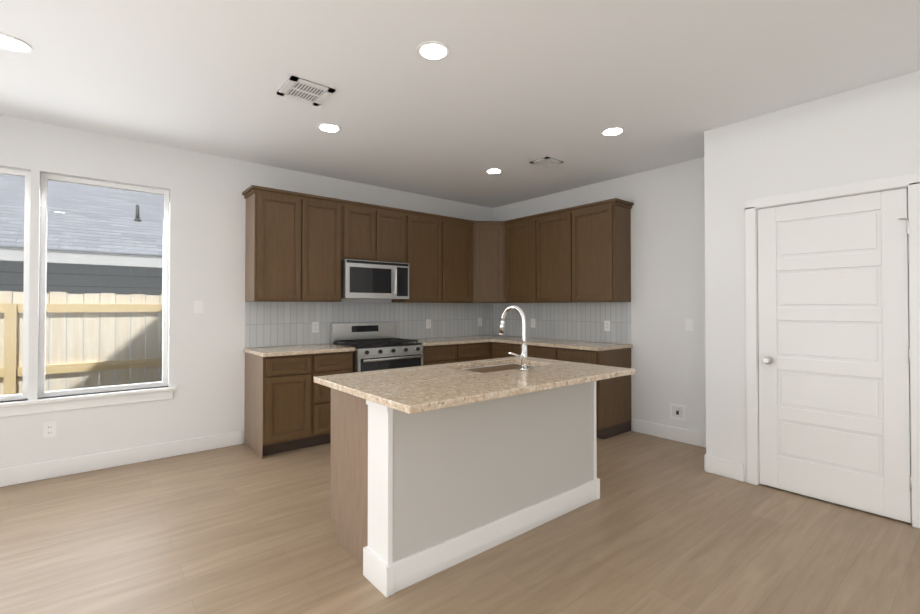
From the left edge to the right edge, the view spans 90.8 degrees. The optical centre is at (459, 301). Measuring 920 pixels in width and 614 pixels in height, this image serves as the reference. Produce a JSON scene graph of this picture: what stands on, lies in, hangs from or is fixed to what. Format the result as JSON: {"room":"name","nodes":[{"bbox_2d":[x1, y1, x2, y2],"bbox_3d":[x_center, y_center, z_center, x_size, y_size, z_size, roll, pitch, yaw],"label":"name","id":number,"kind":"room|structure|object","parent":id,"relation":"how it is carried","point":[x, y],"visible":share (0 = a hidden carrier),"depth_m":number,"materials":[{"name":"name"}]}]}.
{"room":"kitchen","nodes":[
{"label":"kitchen","id":0,"kind":"room"},
{"bbox_2d":[0,115,492,468],"bbox_3d":[-2.126,0.004,4.452,6.900,2.730,0.150,1,-1,-39],"label":"wall","id":1,"kind":"structure","parent":0,"point":[206,353],"depth_m":4.06,"materials":[{"name":"white paint"}]},
{"bbox_2d":[43,422,55,437],"bbox_3d":[-3.157,0.988,3.490,0.072,0.115,0.007,1,-1,-39],"label":"outlet","id":2,"kind":"object","parent":1,"relation":"attached to","point":[49,428],"depth_m":3.49,"materials":[{"name":"white plastic"}]},
{"bbox_2d":[0,167,168,400],"bbox_3d":[-3.299,-0.127,3.522,1.746,1.746,0.050,1,-1,-39],"label":"window","id":3,"kind":"structure","parent":1,"relation":"in","point":[42,391],"depth_m":3.62,"materials":[{"name":"clear glass"}]},
{"bbox_2d":[0,386,175,417],"bbox_3d":[-3.246,0.798,3.447,1.846,0.105,0.115,1,-1,-39],"label":"window sill","id":4,"kind":"structure","parent":1,"relation":"attached to","point":[43,405],"depth_m":3.60,"materials":[{"name":"white"}]},
{"bbox_2d":[0,430,241,486],"bbox_3d":[-3.347,1.291,3.326,3.242,0.130,0.016,1,-1,-39],"label":"baseboard","id":5,"kind":"structure","parent":1,"relation":"attached to","point":[109,459],"depth_m":3.72,"materials":[{"name":"white wood"}]},
{"bbox_2d":[194,301,202,312],"bbox_3d":[-2.385,0.050,4.137,0.072,0.115,0.008,1,-1,-39],"label":"outlet","id":6,"kind":"object","parent":1,"relation":"attached to","point":[198,305],"depth_m":4.13,"materials":[{"name":"white plastic"}]},
{"bbox_2d":[242,185,309,301],"bbox_3d":[-1.789,-0.513,4.422,0.484,1.028,0.329,1,-1,-39],"label":"upper cabinet","id":7,"kind":"object","parent":1,"relation":"attached to","point":[299,247],"depth_m":4.30,"materials":[{"name":"brown wood"}]},
{"bbox_2d":[312,322,318,332],"bbox_3d":[-1.535,0.273,4.817,0.072,0.115,0.007,1,-1,-39],"label":"outlet","id":8,"kind":"object","parent":1,"relation":"attached to","point":[315,325],"depth_m":4.82,"materials":[{"name":"white plastic"}]},
{"bbox_2d":[310,197,345,301],"bbox_3d":[-1.503,-0.510,4.658,0.481,1.028,0.329,1,-1,-39],"label":"upper cabinet","id":9,"kind":"object","parent":1,"relation":"attached to","point":[327,215],"depth_m":4.59,"materials":[{"name":"brown wood"}]},
{"bbox_2d":[346,201,381,261],"bbox_3d":[-1.145,-0.727,4.955,0.446,0.587,0.329,1,-1,-39],"label":"upper cabinet","id":10,"kind":"object","parent":1,"relation":"attached to","point":[363,222],"depth_m":4.85,"materials":[{"name":"brown wood"}]},
{"bbox_2d":[341,259,408,298],"bbox_3d":[-0.978,-0.229,5.008,0.772,0.401,0.447,1,-1,-39],"label":"microwave","id":11,"kind":"object","parent":10,"relation":"attached to","point":[363,279],"visible":0.98,"depth_m":4.84,"materials":[{"name":"silver metal"}]},
{"bbox_2d":[245,301,492,347],"bbox_3d":[-0.801,0.237,5.434,3.300,0.448,0.010,1,-1,-39],"label":"tile backsplash","id":12,"kind":"structure","parent":1,"relation":"attached to","point":[268,324],"depth_m":5.10,"materials":[{"name":"white tile"}]},
{"bbox_2d":[382,209,409,264],"bbox_3d":[-0.887,-0.725,5.167,0.446,0.587,0.329,1,-1,-39],"label":"upper cabinet","id":13,"kind":"object","parent":1,"relation":"attached to","point":[395,222],"depth_m":5.10,"materials":[{"name":"brown wood"}]},
{"bbox_2d":[392,213,437,302],"bbox_3d":[-0.496,-0.500,5.486,0.567,1.028,0.329,1,-1,-39],"label":"upper cabinet","id":14,"kind":"object","parent":1,"relation":"attached to","point":[423,267],"depth_m":5.34,"materials":[{"name":"brown wood"}]},
{"bbox_2d":[426,319,430,328],"bbox_3d":[-0.400,0.285,5.751,0.072,0.115,0.007,1,-1,-39],"label":"outlet","id":15,"kind":"object","parent":1,"relation":"attached to","point":[428,321],"depth_m":5.75,"materials":[{"name":"white plastic"}]},
{"bbox_2d":[438,217,477,302],"bbox_3d":[-0.105,-0.497,5.778,0.632,1.028,0.374,1,-1,-39],"label":"upper cabinet","id":16,"kind":"object","parent":1,"relation":"attached to","point":[457,237],"depth_m":5.67,"materials":[{"name":"brown wood"}]},
{"bbox_2d":[478,318,481,325],"bbox_3d":[0.280,0.286,6.310,0.072,0.115,0.007,1,-1,-39],"label":"outlet","id":17,"kind":"object","parent":1,"relation":"attached to","point":[479,319],"depth_m":6.31,"materials":[{"name":"white plastic"}]},
{"bbox_2d":[478,221,501,302],"bbox_3d":[0.401,-0.494,6.068,0.648,1.028,0.568,1,-1,-39],"label":"upper cabinet","id":18,"kind":"object","parent":1,"relation":"attached to","point":[489,232],"depth_m":5.84,"materials":[{"name":"brown wood"}]},
{"bbox_2d":[0,431,919,613],"bbox_3d":[0.463,1.361,1.289,6.900,0.060,8.300,1,-1,-39],"label":"floor","id":19,"kind":"structure","parent":0,"point":[663,526],"depth_m":2.45,"materials":[{"name":"brown wood"}]},
{"bbox_2d":[244,352,315,458],"bbox_3d":[-1.720,0.926,4.284,0.438,0.882,0.604,1,-1,-39],"label":"base cabinet","id":20,"kind":"object","parent":19,"relation":"on","point":[287,403],"depth_m":4.08,"materials":[{"name":"brown wood"}]},
{"bbox_2d":[243,344,354,356],"bbox_3d":[-1.557,0.468,4.405,0.869,0.034,0.633,1,-1,-39],"label":"countertop","id":21,"kind":"structure","parent":20,"relation":"on","point":[332,348],"depth_m":4.24,"materials":[{"name":"beige stone"}]},
{"bbox_2d":[316,351,352,444],"bbox_3d":[-1.415,0.929,4.535,0.480,0.882,0.604,1,-1,-39],"label":"base cabinet","id":22,"kind":"object","parent":19,"relation":"on","point":[333,363],"depth_m":4.29,"materials":[{"name":"brown wood"}]},
{"bbox_2d":[330,322,422,372],"bbox_3d":[-0.883,0.807,4.881,0.772,1.135,0.713,1,-1,-39],"label":"range","id":23,"kind":"object","parent":19,"relation":"on","point":[378,345],"visible":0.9,"depth_m":4.79,"materials":[{"name":"silver metal"}]},
{"bbox_2d":[423,344,463,365],"bbox_3d":[-0.399,0.939,5.370,0.591,0.882,0.604,1,-1,-39],"label":"base cabinet","id":24,"kind":"object","parent":19,"relation":"on","point":[439,354],"depth_m":5.16,"materials":[{"name":"brown wood"}]},
{"bbox_2d":[412,336,489,345],"bbox_3d":[-0.223,0.481,5.500,1.019,0.034,0.637,1,-1,-39],"label":"countertop","id":25,"kind":"structure","parent":24,"relation":"on","point":[462,339],"depth_m":5.37,"materials":[{"name":"beige stone"}]},
{"bbox_2d":[314,305,634,597],"bbox_3d":[0.149,0.686,2.751,1.733,1.326,1.000,1,-1,-39],"label":"kitchen island","id":26,"kind":"object","parent":19,"relation":"on","point":[436,468],"visible":1,"depth_m":2.42,"materials":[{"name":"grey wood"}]},
{"bbox_2d":[314,356,634,413],"bbox_3d":[0.144,0.447,2.750,1.720,0.033,1.000,1,-1,-39],"label":"island countertop","id":27,"kind":"structure","parent":26,"relation":"on","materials":[{"name":"beige stone"}]},
{"bbox_2d":[465,363,535,368],"bbox_3d":[0.278,0.579,3.105,0.704,0.219,0.429,1,-1,-39],"label":"sink","id":28,"kind":"object","parent":27,"relation":"in","point":[484,365],"depth_m":3.29,"materials":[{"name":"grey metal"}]},
{"bbox_2d":[499,305,528,370],"bbox_3d":[0.304,0.228,2.895,0.162,0.407,0.251,1,-1,-39],"label":"faucet","id":29,"kind":"object","parent":27,"relation":"on","point":[523,356],"depth_m":2.85,"materials":[{"name":"silver metal"}]},
{"bbox_2d":[464,342,491,361],"bbox_3d":[-0.047,0.943,5.660,0.578,0.882,0.604,1,-1,-39],"label":"base cabinet","id":30,"kind":"object","parent":19,"relation":"on","point":[472,351],"depth_m":5.50,"materials":[{"name":"brown wood"}]},
{"bbox_2d":[467,335,632,350],"bbox_3d":[0.903,0.480,5.444,0.650,0.034,2.153,1,-1,-39],"label":"countertop","id":31,"kind":"structure","parent":30,"relation":"on","point":[558,343],"depth_m":5.06,"materials":[{"name":"beige stone"}]},
{"bbox_2d":[492,342,515,358],"bbox_3d":[0.797,0.942,5.604,0.605,0.882,0.597,1,-1,-39],"label":"base cabinet","id":32,"kind":"object","parent":19,"relation":"on","point":[499,350],"depth_m":5.48,"materials":[{"name":"brown wood"}]},
{"bbox_2d":[516,344,547,358],"bbox_3d":[1.106,0.938,5.228,0.605,0.882,0.631,1,-1,-39],"label":"base cabinet","id":33,"kind":"object","parent":19,"relation":"on","point":[532,351],"depth_m":5.09,"materials":[{"name":"brown wood"}]},
{"bbox_2d":[548,347,630,438],"bbox_3d":[1.408,0.933,4.861,0.605,0.882,0.577,1,-1,-39],"label":"base cabinet","id":34,"kind":"object","parent":19,"relation":"on","point":[613,395],"depth_m":4.63,"materials":[{"name":"brown wood"}]},
{"bbox_2d":[0,0,919,207],"bbox_3d":[0.463,-1.448,1.322,6.900,0.100,8.300,1,-1,-39],"label":"ceiling","id":35,"kind":"structure","parent":0,"point":[512,89],"depth_m":2.77,"materials":[{"name":"white paint"}]},
{"bbox_2d":[0,33,31,52],"bbox_3d":[-2.414,-1.380,2.426,0.183,0.008,0.183,-1,-1,45],"label":"recessed light","id":36,"kind":"object","parent":35,"relation":"in","point":[7,42],"depth_m":2.43,"materials":[{"name":"white plastic"}]},
{"bbox_2d":[277,76,334,105],"bbox_3d":[-1.011,-1.373,2.971,0.280,0.011,0.290,1,-1,-39],"label":"ceiling vent","id":37,"kind":"object","parent":35,"relation":"in","point":[303,90],"depth_m":2.96,"materials":[{"name":"grey metal"}]},
{"bbox_2d":[317,123,340,132],"bbox_3d":[-1.030,-1.367,3.577,0.183,0.008,0.183,-1,-1,45],"label":"recessed light","id":38,"kind":"object","parent":35,"relation":"in","point":[326,127],"depth_m":3.56,"materials":[{"name":"white plastic"}]},
{"bbox_2d":[417,41,449,60],"bbox_3d":[-0.147,-1.379,2.504,0.183,0.008,0.183,0,-1,12],"label":"recessed light","id":39,"kind":"object","parent":35,"relation":"in","point":[433,50],"depth_m":2.49,"materials":[{"name":"white plastic"}]},
{"bbox_2d":[485,168,502,173],"bbox_3d":[0.353,-1.353,4.714,0.183,0.008,0.183,-1,-1,45],"label":"recessed light","id":40,"kind":"object","parent":35,"relation":"in","point":[492,170],"depth_m":4.71,"materials":[{"name":"white plastic"}]},
{"bbox_2d":[530,157,562,167],"bbox_3d":[0.846,-1.355,4.420,0.240,0.011,0.210,1,-1,-39],"label":"ceiling vent","id":41,"kind":"object","parent":35,"relation":"in","point":[546,162],"depth_m":4.41,"materials":[{"name":"grey metal"}]},
{"bbox_2d":[601,127,624,135],"bbox_3d":[1.229,-1.366,3.648,0.183,0.008,0.183,-1,-1,45],"label":"recessed light","id":42,"kind":"object","parent":35,"relation":"in","point":[611,131],"depth_m":3.63,"materials":[{"name":"white plastic"}]},
{"bbox_2d":[493,157,705,433],"bbox_3d":[1.567,0.014,5.276,0.150,2.730,3.270,1,-1,-39],"label":"wall","id":43,"kind":"structure","parent":0,"point":[668,358],"depth_m":4.57,"materials":[{"name":"white paint"}]},
{"bbox_2d":[502,214,537,302],"bbox_3d":[0.851,-0.498,5.727,0.386,1.028,0.631,1,-1,-39],"label":"upper cabinet","id":44,"kind":"object","parent":43,"relation":"attached to","point":[519,235],"depth_m":5.65,"materials":[{"name":"brown wood"}]},
{"bbox_2d":[531,319,534,327],"bbox_3d":[0.947,0.281,5.882,0.008,0.115,0.072,1,-1,-39],"label":"outlet","id":45,"kind":"object","parent":43,"relation":"attached to","point":[532,320],"depth_m":5.88,"materials":[{"name":"white plastic"}]},
{"bbox_2d":[538,209,565,302],"bbox_3d":[1.201,-0.502,5.346,0.329,1.028,0.626,1,-1,-39],"label":"upper cabinet","id":46,"kind":"object","parent":43,"relation":"attached to","point":[551,226],"depth_m":5.27,"materials":[{"name":"brown wood"}]},
{"bbox_2d":[493,302,630,343],"bbox_3d":[1.154,0.240,5.646,0.010,0.448,2.100,1,-1,-39],"label":"tile backsplash","id":47,"kind":"structure","parent":43,"relation":"attached to","point":[581,321],"depth_m":5.43,"materials":[{"name":"white tile"}]},
{"bbox_2d":[566,201,632,302],"bbox_3d":[1.513,-0.507,4.967,0.329,1.028,0.581,1,-1,-39],"label":"upper cabinet","id":48,"kind":"object","parent":43,"relation":"attached to","point":[598,237],"depth_m":4.81,"materials":[{"name":"brown wood"}]},
{"bbox_2d":[604,321,609,330],"bbox_3d":[1.637,0.271,5.044,0.008,0.115,0.072,1,-1,-39],"label":"outlet","id":49,"kind":"object","parent":43,"relation":"attached to","point":[606,323],"depth_m":5.04,"materials":[{"name":"white plastic"}]},
{"bbox_2d":[633,419,705,447],"bbox_3d":[2.149,1.304,4.418,0.020,0.130,0.989,1,-1,-39],"label":"baseboard","id":50,"kind":"structure","parent":43,"relation":"attached to","point":[654,429],"depth_m":4.49,"materials":[{"name":"white wood"}]},
{"bbox_2d":[670,403,685,420],"bbox_3d":[2.127,1.084,4.443,0.025,0.150,0.150,1,-1,-39],"label":"outlet","id":51,"kind":"object","parent":43,"relation":"attached to","point":[677,411],"depth_m":4.44,"materials":[{"name":"white plastic"}]},
{"bbox_2d":[685,319,692,330],"bbox_3d":[2.207,0.226,4.371,0.008,0.115,0.072,1,-1,-39],"label":"outlet","id":52,"kind":"object","parent":43,"relation":"attached to","point":[688,322],"depth_m":4.37,"materials":[{"name":"white plastic"}]},
{"bbox_2d":[704,127,721,458],"bbox_3d":[2.259,-0.004,3.806,0.648,2.730,0.120,1,-1,-39],"label":"wall","id":53,"kind":"structure","parent":0,"point":[713,331],"depth_m":3.60,"materials":[{"name":"white paint"}]},
{"bbox_2d":[704,454,735,472],"bbox_3d":[2.200,1.297,3.827,0.634,0.130,0.020,1,-1,-39],"label":"baseboard","id":54,"kind":"structure","parent":53,"relation":"attached to","point":[711,463],"depth_m":3.57,"materials":[{"name":"white wood"}]},
{"bbox_2d":[720,71,919,481],"bbox_3d":[3.643,-0.029,1.707,0.120,2.730,4.880,1,-1,-39],"label":"wall","id":55,"kind":"structure","parent":0,"point":[866,133],"depth_m":3.21,"materials":[{"name":"white paint"}]},
{"bbox_2d":[745,172,919,528],"bbox_3d":[2.499,0.294,3.082,0.136,2.117,0.951,1,-1,-39],"label":"door frame","id":56,"kind":"structure","parent":55,"relation":"attached to","point":[910,183],"depth_m":2.99,"materials":[{"name":"white wood"}]},
{"bbox_2d":[757,188,911,522],"bbox_3d":[2.453,0.326,3.037,0.103,2.028,0.808,1,-1,-39],"label":"pantry door","id":57,"kind":"structure","parent":55,"relation":"in","point":[833,350],"depth_m":3.01,"materials":[{"name":"white paint"}]},
{"label":"outside","id":58,"kind":"structure","parent":0,"visible":0},
{"bbox_3d":[-16.146,2.016,18.801,50.000,0.050,39.840,1,-1,-39],"label":"ground","id":59,"kind":"structure","parent":58,"visible":0},
{"bbox_2d":[0,291,162,394],"bbox_3d":[-4.302,0.859,5.021,15.454,1.934,0.108,1,-1,-39],"label":"fence","id":60,"kind":"object","parent":59,"relation":"on","point":[91,364],"depth_m":5.14,"materials":[{"name":"brown wood"}]},
{"bbox_2d":[0,174,162,390],"bbox_3d":[-10.785,-1.368,6.812,33.000,6.430,7.030,1,-1,-39],"label":"neighbouring house","id":61,"kind":"structure","parent":59,"relation":"on","point":[123,277],"depth_m":7.20,"materials":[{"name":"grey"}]}
]}

